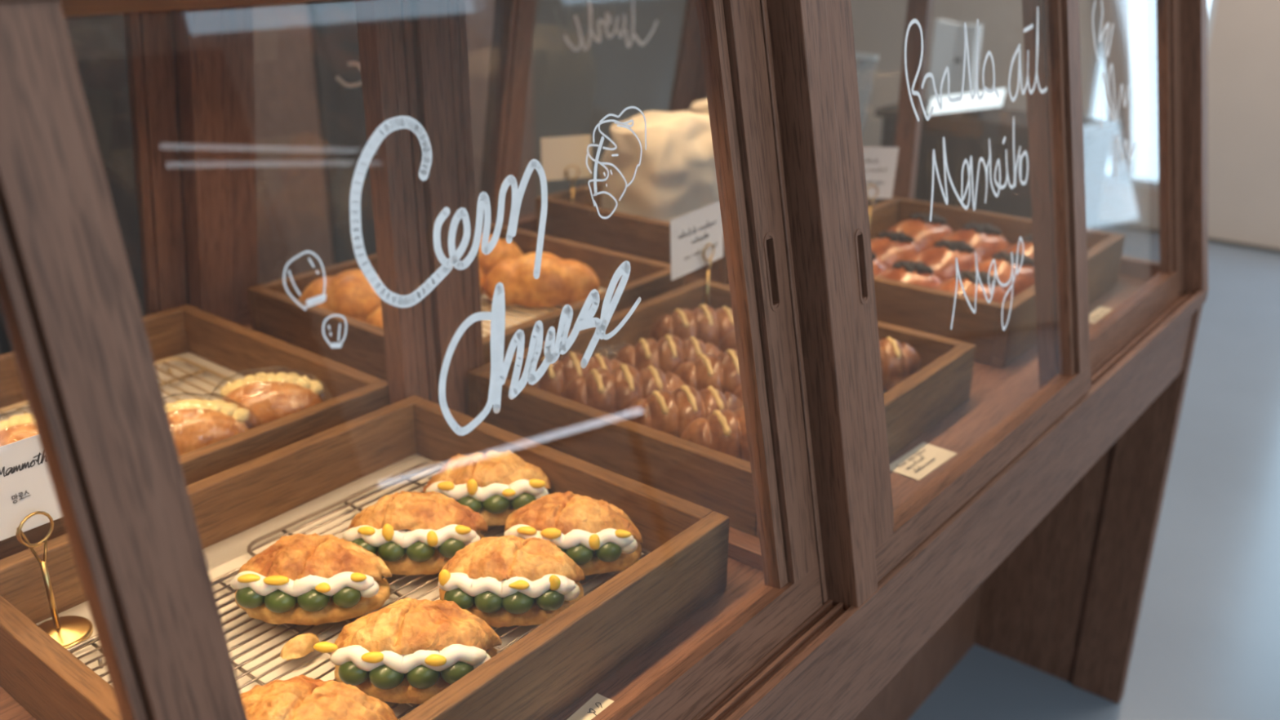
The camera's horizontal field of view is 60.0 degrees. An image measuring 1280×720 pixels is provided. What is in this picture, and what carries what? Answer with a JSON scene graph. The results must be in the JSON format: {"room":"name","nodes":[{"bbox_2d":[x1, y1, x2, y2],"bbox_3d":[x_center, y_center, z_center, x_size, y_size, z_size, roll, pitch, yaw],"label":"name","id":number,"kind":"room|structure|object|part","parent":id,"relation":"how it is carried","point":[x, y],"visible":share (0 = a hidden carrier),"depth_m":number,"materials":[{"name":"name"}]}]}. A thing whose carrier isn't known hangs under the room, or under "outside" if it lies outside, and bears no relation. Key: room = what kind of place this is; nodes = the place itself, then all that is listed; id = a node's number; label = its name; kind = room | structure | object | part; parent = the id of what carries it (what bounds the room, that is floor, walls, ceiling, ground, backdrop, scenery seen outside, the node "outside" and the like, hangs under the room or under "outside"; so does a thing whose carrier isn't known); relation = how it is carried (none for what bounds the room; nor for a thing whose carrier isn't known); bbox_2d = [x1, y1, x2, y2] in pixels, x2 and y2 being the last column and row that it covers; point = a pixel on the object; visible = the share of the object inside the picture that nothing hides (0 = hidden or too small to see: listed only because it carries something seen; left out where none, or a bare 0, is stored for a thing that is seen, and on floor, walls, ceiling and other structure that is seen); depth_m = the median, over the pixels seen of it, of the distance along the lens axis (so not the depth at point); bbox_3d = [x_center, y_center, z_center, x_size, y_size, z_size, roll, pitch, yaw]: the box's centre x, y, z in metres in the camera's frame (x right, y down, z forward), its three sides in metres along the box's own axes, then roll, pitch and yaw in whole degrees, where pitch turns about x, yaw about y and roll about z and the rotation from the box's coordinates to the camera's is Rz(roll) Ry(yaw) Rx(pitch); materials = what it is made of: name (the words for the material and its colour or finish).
{"room":"food shop","nodes":[
{"label":"food shop","id":0,"kind":"room"},
{"bbox_2d":[0,0,686,355],"bbox_3d":[-1.620,-1.364,3.263,0.104,2.662,6.994,17,27,36],"label":"wall","id":1,"kind":"structure","parent":0,"point":[573,91],"depth_m":5.10,"materials":[{"name":"beige paint"}]},
{"bbox_2d":[850,0,1279,248],"bbox_3d":[2.771,-1.672,4.085,5.824,2.662,0.104,17,27,36],"label":"wall","id":2,"kind":"structure","parent":0,"point":[1243,53],"depth_m":4.67,"materials":[{"name":"beige paint"}]},
{"bbox_2d":[1100,0,1132,181],"bbox_3d":[2.026,-1.482,4.675,0.319,1.431,0.026,17,27,36],"label":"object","id":3,"kind":"object","parent":2,"relation":"hanging from","point":[1117,12],"visible":0.8,"depth_m":4.75,"materials":[{"name":"beige fabric"}]},
{"bbox_2d":[1083,0,1217,188],"bbox_3d":[2.174,-1.510,4.640,0.458,1.560,0.062,17,27,36],"label":"window","id":4,"kind":"structure","parent":2,"relation":"in","point":[1095,68],"depth_m":4.86,"materials":[{"name":"white"}]},
{"bbox_2d":[1097,219,1279,253],"bbox_3d":[2.729,-0.427,4.535,5.616,0.016,0.010,17,27,36],"label":"baseboard","id":5,"kind":"structure","parent":2,"relation":"attached to","point":[1100,222],"depth_m":4.74,"materials":[{"name":"grey"}]},
{"bbox_2d":[870,198,1279,719],"bbox_3d":[0.597,0.574,2.100,5.824,0.052,6.994,17,27,36],"label":"floor","id":6,"kind":"structure","parent":0,"point":[1206,646],"depth_m":2.39,"materials":[{"name":"grey concrete"}]},
{"bbox_2d":[0,0,536,355],"bbox_3d":[-1.161,-1.006,3.649,0.317,1.716,2.018,17,27,36],"label":"tall cabinet","id":7,"kind":"object","parent":6,"relation":"on","point":[310,134],"visible":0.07,"depth_m":3.57,"materials":[{"name":"brown wood"}]},
{"bbox_3d":[-1.633,-0.804,3.097,0.312,1.685,0.489,17,27,36],"label":"door","id":8,"kind":"part","parent":7,"relation":"part of","materials":[{"name":"brown wood"}]},
{"bbox_3d":[-1.319,-0.947,3.458,0.312,1.685,0.489,17,27,36],"label":"door","id":9,"kind":"part","parent":7,"relation":"part of","materials":[{"name":"brown wood"}]},
{"bbox_3d":[-1.005,-1.090,3.819,0.312,1.685,0.489,17,27,36],"label":"door","id":10,"kind":"part","parent":7,"relation":"part of","materials":[{"name":"brown wood"}]},
{"bbox_3d":[-0.691,-1.233,4.179,0.312,1.685,0.489,17,27,36],"label":"door","id":11,"kind":"part","parent":7,"relation":"part of","materials":[{"name":"brown wood"}]},
{"bbox_2d":[0,0,1208,719],"bbox_3d":[-0.208,0.176,1.248,1.019,1.312,2.158,17,27,36],"label":"display case","id":12,"kind":"object","parent":6,"relation":"on","point":[863,584],"visible":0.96,"depth_m":0.93,"materials":[{"name":"brown wood"}]},
{"bbox_3d":[-0.351,0.176,0.286,0.022,0.502,0.523,5,20,40],"label":"sliding door","id":13,"kind":"part","parent":12,"relation":"part of","materials":[{"name":"brown wood"}]},
{"bbox_3d":[-0.741,-0.178,1.165,0.022,0.502,0.541,28,33,30],"label":"sliding door","id":14,"kind":"part","parent":12,"relation":"part of","materials":[{"name":"brown wood"}]},
{"bbox_3d":[0.092,-0.310,0.794,0.066,0.057,2.158,5,20,40],"label":"head rail","id":15,"kind":"part","parent":12,"relation":"part of","materials":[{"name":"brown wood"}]},
{"bbox_2d":[0,304,390,559],"bbox_3d":[-0.549,0.071,1.125,0.396,0.068,0.437,17,27,36],"label":"wooden tray","id":16,"kind":"object","parent":12,"relation":"on","point":[355,393],"visible":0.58,"depth_m":1.21,"materials":[{"name":"brown wood"}]},
{"bbox_2d":[0,351,244,421],"bbox_3d":[-0.549,0.092,1.133,0.362,0.004,0.403,17,27,36],"label":"sheet","id":17,"kind":"object","parent":16,"relation":"on","point":[211,378],"visible":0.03,"depth_m":1.31,"materials":[{"name":"beige paper"}]},
{"bbox_2d":[0,356,235,417],"bbox_3d":[-0.548,0.087,1.134,0.328,0.011,0.354,17,27,36],"label":"cooling rack","id":18,"kind":"object","parent":17,"relation":"on","point":[203,369],"visible":0.18,"depth_m":1.29,"materials":[{"name":"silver metal"}]},
{"bbox_2d":[0,406,37,446],"bbox_3d":[-0.574,0.075,1.058,0.129,0.061,0.086,-4,22,-11],"label":"bun","id":19,"kind":"object","parent":18,"relation":"on","point":[17,428],"visible":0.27,"depth_m":1.04,"materials":[{"name":"food"}]},
{"bbox_2d":[163,392,260,455],"bbox_3d":[-0.439,0.064,1.090,0.127,0.061,0.086,-4,22,-12],"label":"bun","id":20,"kind":"object","parent":18,"relation":"on","point":[195,424],"visible":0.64,"depth_m":1.07,"materials":[{"name":"food"}]},
{"bbox_2d":[207,365,332,429],"bbox_3d":[-0.385,0.038,1.153,0.132,0.061,0.091,-2,22,-7],"label":"bun","id":21,"kind":"object","parent":18,"relation":"on","point":[271,397],"visible":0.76,"depth_m":1.14,"materials":[{"name":"food"}]},
{"bbox_3d":[-0.544,-0.252,1.371,0.059,0.516,0.047,28,33,30],"label":"post","id":22,"kind":"part","parent":12,"relation":"part of","materials":[{"name":"brown wood"}]},
{"bbox_2d":[0,395,728,719],"bbox_3d":[-0.216,0.175,0.868,0.389,0.068,0.439,17,27,36],"label":"wooden tray","id":23,"kind":"object","parent":12,"relation":"on","point":[539,676],"visible":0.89,"depth_m":0.86,"materials":[{"name":"brown wood"}]},
{"bbox_2d":[35,453,646,718],"bbox_3d":[-0.216,0.197,0.876,0.355,0.004,0.405,17,27,36],"label":"sheet","id":24,"kind":"object","parent":23,"relation":"on","point":[227,555],"visible":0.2,"depth_m":0.91,"materials":[{"name":"beige paper"}]},
{"bbox_2d":[15,511,93,648],"bbox_3d":[-0.441,0.160,0.823,0.047,0.107,0.047,14,25,30],"label":"card stand","id":25,"kind":"object","parent":24,"relation":"on","point":[68,631],"visible":0.82,"depth_m":0.83,"materials":[{"name":"gold metal"}]},
{"bbox_2d":[0,434,62,541],"bbox_3d":[-0.450,0.093,0.803,0.004,0.070,0.107,17,27,36],"label":"name card","id":26,"kind":"object","parent":25,"relation":"attached to","point":[26,487],"visible":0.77,"depth_m":0.81,"materials":[{"name":"white paper"}]},
{"bbox_3d":[-0.441,0.176,0.829,0.004,0.060,0.004,14,25,30],"label":"stem","id":27,"kind":"part","parent":25,"relation":"part of","materials":[{"name":"gold metal"}]},
{"bbox_2d":[66,567,421,719],"bbox_3d":[-0.264,0.231,0.779,0.292,0.010,0.172,17,27,36],"label":"cooling rack","id":28,"kind":"object","parent":24,"relation":"on","point":[91,641],"visible":0.09,"depth_m":0.82,"materials":[{"name":"silver metal"}]},
{"bbox_2d":[280,632,319,661],"bbox_3d":[-0.248,0.207,0.810,0.020,0.014,0.031,17,27,36],"label":"crumb","id":29,"kind":"object","parent":28,"relation":"on","point":[297,647],"visible":0.99,"depth_m":0.80,"materials":[{"name":"orange food"}]},
{"bbox_2d":[230,533,391,625],"bbox_3d":[-0.254,0.164,0.851,0.118,0.064,0.079,2,22,5],"label":"bun","id":30,"kind":"object","parent":28,"relation":"on","point":[314,579],"visible":1,"depth_m":0.83,"materials":[{"name":"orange food"}]},
{"bbox_2d":[240,674,398,719],"bbox_3d":[-0.211,0.229,0.688,0.123,0.064,0.079,1,22,2],"label":"bun","id":31,"kind":"object","parent":28,"relation":"on","point":[300,697],"visible":0.91,"depth_m":0.68,"materials":[{"name":"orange food"}]},
{"bbox_2d":[313,597,502,703],"bbox_3d":[-0.159,0.197,0.770,0.123,0.064,0.078,0,22,-1],"label":"bun","id":32,"kind":"object","parent":28,"relation":"on","point":[408,650],"visible":0.98,"depth_m":0.74,"materials":[{"name":"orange food"}]},
{"bbox_2d":[247,461,651,653],"bbox_3d":[-0.149,0.170,0.931,0.321,0.010,0.217,17,27,36],"label":"cooling rack","id":33,"kind":"object","parent":24,"relation":"on","point":[282,529],"visible":0.19,"depth_m":0.98,"materials":[{"name":"silver metal"}]},
{"bbox_2d":[342,490,488,575],"bbox_3d":[-0.186,0.138,0.916,0.121,0.065,0.081,0,22,-1],"label":"bun","id":34,"kind":"object","parent":33,"relation":"on","point":[414,533],"visible":0.92,"depth_m":0.89,"materials":[{"name":"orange food"}]},
{"bbox_2d":[422,449,551,525],"bbox_3d":[-0.136,0.111,0.987,0.115,0.062,0.080,-4,22,-10],"label":"bun","id":35,"kind":"object","parent":33,"relation":"on","point":[493,484],"visible":0.88,"depth_m":0.96,"materials":[{"name":"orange food"}]},
{"bbox_2d":[438,534,585,627],"bbox_3d":[-0.098,0.164,0.850,0.112,0.065,0.080,-4,22,-10],"label":"bun","id":36,"kind":"object","parent":33,"relation":"on","point":[504,580],"visible":0.97,"depth_m":0.82,"materials":[{"name":"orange food"}]},
{"bbox_2d":[503,491,642,576],"bbox_3d":[-0.056,0.140,0.915,0.117,0.062,0.079,2,22,4],"label":"bun","id":37,"kind":"object","parent":33,"relation":"on","point":[597,535],"visible":0.88,"depth_m":0.89,"materials":[{"name":"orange food"}]},
{"bbox_3d":[-0.358,-0.334,1.572,0.022,0.511,0.536,28,33,30],"label":"sliding door","id":38,"kind":"part","parent":12,"relation":"part of","materials":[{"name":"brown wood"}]},
{"bbox_3d":[-0.212,-0.151,1.113,0.032,0.491,0.115,17,27,36],"label":"post","id":39,"kind":"part","parent":12,"relation":"part of","materials":[{"name":"brown wood"}]},
{"bbox_2d":[247,222,684,381],"bbox_3d":[-0.225,-0.080,1.505,0.385,0.068,0.439,17,27,36],"label":"wooden tray","id":40,"kind":"object","parent":12,"relation":"on","point":[273,312],"visible":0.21,"depth_m":1.43,"materials":[{"name":"brown wood"}]},
{"bbox_2d":[480,287,606,337],"bbox_3d":[-0.225,-0.059,1.513,0.351,0.004,0.405,17,27,36],"label":"sheet","id":41,"kind":"object","parent":40,"relation":"on","point":[513,321],"visible":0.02,"depth_m":1.53,"materials":[{"name":"beige paper"}]},
{"bbox_2d":[480,289,604,334],"bbox_3d":[-0.225,-0.063,1.512,0.318,0.011,0.354,17,27,36],"label":"cooling rack","id":42,"kind":"object","parent":41,"relation":"on","point":[486,308],"visible":0.02,"depth_m":1.51,"materials":[{"name":"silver metal"}]},
{"bbox_2d":[298,269,381,322],"bbox_3d":[-0.375,-0.086,1.468,0.156,0.066,0.105,0,22,-1],"label":"bread loaf","id":43,"kind":"object","parent":42,"relation":"on","point":[348,293],"visible":0.41,"depth_m":1.43,"materials":[{"name":"orange food"}]},
{"bbox_2d":[365,306,382,328],"bbox_3d":[-0.279,-0.051,1.392,0.131,0.058,0.089,1,22,1],"label":"bread loaf","id":44,"kind":"object","parent":42,"relation":"on","point":[375,318],"visible":0.03,"depth_m":1.37,"materials":[{"name":"orange food"}]},
{"bbox_2d":[479,267,484,296],"bbox_3d":[-0.290,-0.120,1.554,0.145,0.066,0.100,0,22,-1],"label":"bread loaf","id":45,"kind":"object","parent":42,"relation":"on","point":[481,274],"visible":0.05,"depth_m":1.55,"materials":[{"name":"orange food"}]},
{"bbox_2d":[478,233,523,278],"bbox_3d":[-0.228,-0.158,1.655,0.113,0.062,0.084,0,22,-1],"label":"bread loaf","id":46,"kind":"object","parent":42,"relation":"on","point":[502,251],"visible":0.25,"depth_m":1.63,"materials":[{"name":"orange food"}]},
{"bbox_2d":[483,252,599,307],"bbox_3d":[-0.138,-0.117,1.551,0.164,0.065,0.092,0,22,-1],"label":"bread loaf","id":47,"kind":"object","parent":42,"relation":"on","point":[560,282],"visible":0.88,"depth_m":1.52,"materials":[{"name":"orange food"}]},
{"bbox_2d":[566,693,613,719],"bbox_3d":[-0.030,0.254,0.763,0.044,0.001,0.060,15,26,32],"label":"price tag","id":48,"kind":"object","parent":12,"relation":"on","point":[597,703],"visible":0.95,"depth_m":0.78,"materials":[{"name":"beige paper"}]},
{"bbox_3d":[-0.066,-0.485,1.941,0.022,0.502,0.534,28,33,30],"label":"sliding door","id":49,"kind":"part","parent":12,"relation":"part of","materials":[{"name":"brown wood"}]},
{"bbox_3d":[0.124,-0.556,2.139,0.059,0.516,0.032,28,33,30],"label":"post","id":50,"kind":"part","parent":12,"relation":"part of","materials":[{"name":"brown wood"}]},
{"bbox_2d":[535,181,870,285],"bbox_3d":[0.114,-0.244,1.891,0.385,0.088,0.437,17,27,36],"label":"wooden tray","id":51,"kind":"object","parent":12,"relation":"on","point":[580,221],"visible":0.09,"depth_m":1.75,"materials":[{"name":"brown wood"}]},
{"bbox_2d":[564,164,579,202],"bbox_3d":[-0.111,-0.257,1.839,0.047,0.134,0.047,-6,23,-15],"label":"card stand","id":52,"kind":"object","parent":51,"relation":"on","point":[567,167],"visible":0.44,"depth_m":1.82,"materials":[{"name":"gold metal"}]},
{"bbox_2d":[540,134,591,180],"bbox_3d":[-0.120,-0.331,1.816,0.086,0.070,0.002,-8,23,-20],"label":"name card","id":53,"kind":"object","parent":52,"relation":"attached to","point":[557,153],"visible":0.94,"depth_m":1.81,"materials":[{"name":"beige paper"}]},
{"bbox_3d":[-0.112,-0.243,1.844,0.004,0.092,0.004,-6,23,-15],"label":"stem","id":54,"kind":"part","parent":52,"relation":"part of","materials":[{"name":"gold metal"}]},
{"bbox_2d":[597,110,719,222],"bbox_3d":[0.039,-0.291,1.808,0.190,0.221,0.163,-20,30,-41],"label":"cloth bag","id":55,"kind":"object","parent":51,"relation":"on","point":[675,177],"visible":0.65,"depth_m":1.73,"materials":[{"name":"beige fabric"}]},
{"bbox_2d":[687,98,709,114],"bbox_3d":[0.160,-0.348,1.938,0.176,0.232,0.178,19,28,38],"label":"cloth bag","id":56,"kind":"object","parent":51,"relation":"on","point":[700,107],"visible":0.02,"depth_m":1.85,"materials":[{"name":"beige fabric"}]},
{"bbox_3d":[-0.059,0.033,0.658,0.022,0.511,0.527,5,20,40],"label":"sliding door","id":57,"kind":"part","parent":12,"relation":"part of","materials":[{"name":"brown wood"}]},
{"bbox_2d":[466,279,976,537],"bbox_3d":[0.099,0.029,1.238,0.388,0.068,0.426,17,27,36],"label":"wooden tray","id":58,"kind":"object","parent":12,"relation":"on","point":[709,478],"visible":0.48,"depth_m":1.13,"materials":[{"name":"brown wood"}]},
{"bbox_3d":[0.099,0.050,1.247,0.354,0.004,0.392,17,27,36],"label":"sheet","id":59,"kind":"object","parent":58,"relation":"on","visible":0},
{"bbox_2d":[560,342,629,359],"bbox_3d":[-0.067,0.007,1.275,0.041,0.033,0.189,17,27,36],"label":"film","id":60,"kind":"object","parent":59,"relation":"on","point":[601,346],"visible":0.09,"depth_m":1.30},
{"bbox_2d":[702,243,714,305],"bbox_3d":[0.087,-0.091,1.435,0.047,0.124,0.047,17,27,36],"label":"card stand","id":61,"kind":"object","parent":59,"relation":"on","point":[707,291],"visible":0.41,"depth_m":1.42,"materials":[{"name":"gold metal"}]},
{"bbox_2d":[670,200,723,280],"bbox_3d":[0.074,-0.153,1.405,0.003,0.084,0.116,17,27,36],"label":"name card","id":62,"kind":"object","parent":61,"relation":"attached to","point":[691,233],"visible":1,"depth_m":1.40,"materials":[{"name":"white paper"}]},
{"bbox_3d":[0.087,-0.077,1.441,0.004,0.082,0.004,17,27,36],"label":"stem","id":63,"kind":"part","parent":61,"relation":"part of","materials":[{"name":"gold metal"}]},
{"bbox_3d":[-0.210,0.070,1.202,0.884,0.016,0.033,17,27,36],"label":"divider rail","id":64,"kind":"part","parent":12,"relation":"part of","materials":[{"name":"brown wood"}]},
{"bbox_3d":[0.095,-0.065,0.821,0.007,0.060,0.015,5,20,40],"label":"finger pull","id":65,"kind":"part","parent":12,"relation":"part of","materials":[{"name":"brown wood"}]},
{"bbox_3d":[0.131,-0.046,0.865,0.059,0.516,0.047,5,20,40],"label":"post","id":66,"kind":"part","parent":12,"relation":"part of","materials":[{"name":"brown wood"}]},
{"bbox_3d":[0.172,-0.073,0.873,0.007,0.061,0.015,5,20,40],"label":"finger pull","id":67,"kind":"part","parent":12,"relation":"part of","materials":[{"name":"brown wood"}]},
{"bbox_3d":[-0.030,0.496,1.219,0.016,0.741,2.096,17,27,36],"label":"panel","id":68,"kind":"part","parent":12,"relation":"part of","materials":[{"name":"brown wood"}]},
{"bbox_2d":[889,442,957,480],"bbox_3d":[0.289,0.103,1.142,0.039,0.001,0.081,19,28,38],"label":"price tag","id":69,"kind":"object","parent":12,"relation":"on","point":[925,458],"visible":1,"depth_m":1.14,"materials":[{"name":"beige paper"}]},
{"bbox_3d":[0.323,-0.131,1.060,0.022,0.502,0.536,5,20,40],"label":"sliding door","id":70,"kind":"part","parent":12,"relation":"part of","materials":[{"name":"brown wood"}]},
{"bbox_2d":[867,196,1125,368],"bbox_3d":[0.443,-0.134,1.635,0.382,0.078,0.445,17,27,36],"label":"wooden tray","id":71,"kind":"object","parent":12,"relation":"on","point":[922,308],"visible":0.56,"depth_m":1.44,"materials":[{"name":"brown wood"}]},
{"bbox_3d":[0.443,-0.108,1.646,0.348,0.004,0.410,17,27,36],"label":"sheet","id":72,"kind":"object","parent":71,"relation":"on","visible":0},
{"bbox_2d":[866,184,878,226],"bbox_3d":[0.360,-0.216,1.749,0.047,0.124,0.047,-6,23,-15],"label":"card stand","id":73,"kind":"object","parent":72,"relation":"on","point":[875,196],"visible":0.3,"depth_m":1.73,"materials":[{"name":"gold metal"}]},
{"bbox_3d":[0.360,-0.202,1.754,0.004,0.082,0.004,-6,23,-15],"label":"stem","id":74,"kind":"part","parent":73,"relation":"part of","materials":[{"name":"gold metal"}]},
{"bbox_2d":[862,146,898,198],"bbox_3d":[0.355,-0.290,1.719,0.092,0.085,0.003,-5,22,-12],"label":"name card","id":75,"kind":"object","parent":73,"relation":"attached to","point":[880,162],"visible":0.6,"depth_m":1.72,"materials":[{"name":"white paper"}]},
{"bbox_3d":[0.443,-0.110,1.643,0.315,0.006,0.378,17,27,36],"label":"cooling rack","id":76,"kind":"object","parent":72,"relation":"on","visible":0},
{"bbox_2d":[871,251,887,275],"bbox_3d":[0.300,-0.130,1.595,0.131,0.067,0.089,-4,22,-10],"label":"pastry","id":77,"kind":"object","parent":76,"relation":"on","point":[877,265],"visible":0.06,"depth_m":1.58,"materials":[{"name":"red food"}]},
{"bbox_2d":[871,231,922,268],"bbox_3d":[0.378,-0.164,1.686,0.123,0.063,0.084,-5,23,-14],"label":"pastry","id":78,"kind":"object","parent":76,"relation":"on","point":[890,247],"visible":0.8,"depth_m":1.66,"materials":[{"name":"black food"}]},
{"bbox_2d":[873,260,942,288],"bbox_3d":[0.369,-0.106,1.540,0.124,0.064,0.084,-3,22,-8],"label":"pastry","id":79,"kind":"object","parent":76,"relation":"on","point":[917,273],"visible":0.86,"depth_m":1.52,"materials":[{"name":"black food"}]},
{"bbox_2d":[887,213,954,250],"bbox_3d":[0.450,-0.201,1.774,0.131,0.068,0.089,-5,22,-12],"label":"pastry","id":80,"kind":"object","parent":76,"relation":"on","point":[925,233],"visible":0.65,"depth_m":1.75,"materials":[{"name":"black food"}]},
{"bbox_2d":[907,239,983,281],"bbox_3d":[0.451,-0.143,1.630,0.130,0.067,0.088,-4,22,-10],"label":"pastry","id":81,"kind":"object","parent":76,"relation":"on","point":[941,257],"visible":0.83,"depth_m":1.60,"materials":[{"name":"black food"}]},
{"bbox_2d":[933,270,1011,302],"bbox_3d":[0.441,-0.086,1.489,0.129,0.066,0.088,-5,22,-12],"label":"pastry","id":82,"kind":"object","parent":76,"relation":"on","point":[968,278],"visible":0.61,"depth_m":1.47,"materials":[{"name":"black food"}]},
{"bbox_2d":[938,222,1011,260],"bbox_3d":[0.519,-0.178,1.719,0.131,0.067,0.089,-3,22,-8],"label":"pastry","id":83,"kind":"object","parent":76,"relation":"on","point":[987,240],"visible":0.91,"depth_m":1.70,"materials":[{"name":"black food"}]},
{"bbox_2d":[966,251,1034,297],"bbox_3d":[0.518,-0.120,1.574,0.130,0.067,0.088,-2,22,-7],"label":"pastry","id":84,"kind":"object","parent":76,"relation":"on","point":[1024,279],"visible":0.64,"depth_m":1.55,"materials":[{"name":"black food"}]},
{"bbox_2d":[1002,235,1033,259],"bbox_3d":[0.592,-0.154,1.662,0.127,0.065,0.086,-5,22,-12],"label":"pastry","id":85,"kind":"object","parent":76,"relation":"on","point":[1028,241],"visible":0.15,"depth_m":1.64,"materials":[{"name":"brown food"}]},
{"bbox_3d":[0.462,-0.457,1.885,0.900,0.491,0.021,17,27,36],"label":"frame","id":86,"kind":"part","parent":12,"relation":"part of","materials":[{"name":"brown wood"}]},
{"bbox_3d":[0.458,0.138,2.121,0.849,0.741,0.017,17,27,36],"label":"panel","id":87,"kind":"part","parent":12,"relation":"part of","materials":[{"name":"brown wood"}]},
{"bbox_2d":[1088,306,1112,323],"bbox_3d":[0.653,-0.061,1.559,0.039,0.001,0.078,17,27,36],"label":"price tag","id":88,"kind":"object","parent":12,"relation":"on","point":[1100,312],"visible":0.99,"depth_m":1.57,"materials":[{"name":"beige paper"}]},
{"bbox_3d":[0.615,-0.273,1.433,0.022,0.511,0.534,5,20,40],"label":"sliding door","id":89,"kind":"part","parent":12,"relation":"part of","materials":[{"name":"brown wood"}]},
{"bbox_3d":[0.820,0.248,1.849,0.083,0.741,0.029,17,27,36],"label":"leg","id":90,"kind":"part","parent":12,"relation":"part of","materials":[{"name":"brown wood"}]},
{"bbox_3d":[0.799,-0.350,1.633,0.059,0.516,0.032,5,20,40],"label":"post","id":91,"kind":"part","parent":12,"relation":"part of","materials":[{"name":"brown wood"}]},
{"bbox_2d":[855,53,878,60],"bbox_3d":[0.703,-0.578,3.728,0.154,0.879,0.146,17,27,36],"label":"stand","id":92,"kind":"object","parent":6,"relation":"on","point":[858,55],"visible":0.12,"depth_m":3.54,"materials":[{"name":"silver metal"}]},
{"bbox_2d":[875,100,1123,230],"bbox_3d":[1.129,-0.453,3.659,0.707,0.702,0.270,17,27,36],"label":"countertop","id":93,"kind":"structure","parent":6,"relation":"on","point":[965,137],"depth_m":3.48,"materials":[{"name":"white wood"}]},
{"bbox_3d":[0.925,-0.466,3.666,0.291,0.572,0.010,17,27,36],"label":"counter panel","id":94,"kind":"part","parent":93,"relation":"part of","materials":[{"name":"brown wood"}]},
{"bbox_2d":[925,18,982,111],"bbox_3d":[1.008,-0.941,3.551,0.135,0.281,0.091,13,25,28],"label":"paper bag","id":95,"kind":"object","parent":93,"relation":"on","point":[948,49],"visible":0.79,"depth_m":3.51,"materials":[{"name":"white paper"}]},
{"bbox_2d":[926,87,1008,118],"bbox_3d":[1.022,-0.805,3.462,0.256,0.109,0.073,17,27,36],"label":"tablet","id":96,"kind":"object","parent":93,"relation":"on","point":[967,107],"visible":0.95,"depth_m":3.45,"materials":[{"name":"white"}]},
{"bbox_3d":[1.179,-0.388,3.475,0.302,0.572,0.010,17,27,36],"label":"counter panel","id":97,"kind":"part","parent":93,"relation":"part of","materials":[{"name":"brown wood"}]},
{"bbox_3d":[0.106,0.047,1.243,0.300,0.010,0.347,17,27,36],"label":"cooling rack","id":98,"kind":"object","parent":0,"visible":0},
{"bbox_2d":[518,351,622,395],"bbox_3d":[-0.071,0.022,1.208,0.130,0.065,0.072,-3,22,-8],"label":"croissant","id":99,"kind":"object","parent":98,"relation":"on","point":[558,374],"visible":0.3,"depth_m":1.18,"materials":[{"name":"brown food"}]},
{"bbox_2d":[560,363,685,417],"bbox_3d":[-0.015,0.036,1.168,0.137,0.068,0.076,-2,22,-7],"label":"croissant","id":100,"kind":"object","parent":98,"relation":"on","point":[613,393],"visible":0.5,"depth_m":1.15,"materials":[{"name":"brown food"}]},
{"bbox_2d":[613,333,722,373],"bbox_3d":[0.034,0.002,1.259,0.130,0.065,0.072,-1,22,-3],"label":"croissant","id":101,"kind":"object","parent":98,"relation":"on","point":[669,352],"visible":0.41,"depth_m":1.24,"materials":[{"name":"brown food"}]},
{"bbox_2d":[622,384,743,438],"bbox_3d":[0.047,0.056,1.125,0.129,0.064,0.072,-3,22,-8],"label":"croissant","id":102,"kind":"object","parent":98,"relation":"on","point":[666,411],"visible":0.56,"depth_m":1.10,"materials":[{"name":"brown food"}]},
{"bbox_2d":[649,303,734,347],"bbox_3d":[0.078,-0.037,1.356,0.131,0.065,0.073,-2,22,-7],"label":"croissant","id":103,"kind":"object","parent":98,"relation":"on","point":[706,324],"visible":0.48,"depth_m":1.33,"materials":[{"name":"brown food"}]},
{"bbox_2d":[672,348,741,393],"bbox_3d":[0.100,0.020,1.212,0.134,0.067,0.075,-2,22,-5],"label":"croissant","id":104,"kind":"object","parent":98,"relation":"on","point":[722,372],"visible":0.28,"depth_m":1.19,"materials":[{"name":"brown food"}]},
{"bbox_2d":[680,405,750,462],"bbox_3d":[0.106,0.074,1.077,0.132,0.066,0.074,-2,22,-7],"label":"croissant","id":105,"kind":"object","parent":98,"relation":"on","point":[723,430],"visible":0.35,"depth_m":1.05,"materials":[{"name":"brown food"}]},
{"bbox_2d":[718,328,737,352],"bbox_3d":[0.160,-0.017,1.308,0.132,0.066,0.074,-1,22,-3],"label":"croissant","id":106,"kind":"object","parent":98,"relation":"on","point":[728,341],"visible":0.09,"depth_m":1.30,"materials":[{"name":"brown food"}]},
{"bbox_2d":[733,384,742,402],"bbox_3d":[0.163,0.040,1.162,0.135,0.068,0.076,-2,22,-7],"label":"croissant","id":107,"kind":"object","parent":98,"relation":"on","point":[738,393],"visible":0.02,"depth_m":1.16,"materials":[{"name":"brown food"}]},
{"bbox_2d":[879,336,920,391],"bbox_3d":[0.257,0.002,1.263,0.130,0.065,0.072,0,22,-1],"label":"croissant","id":108,"kind":"object","parent":98,"relation":"on","point":[899,362],"visible":0.32,"depth_m":1.24,"materials":[{"name":"brown food"}]}
]}

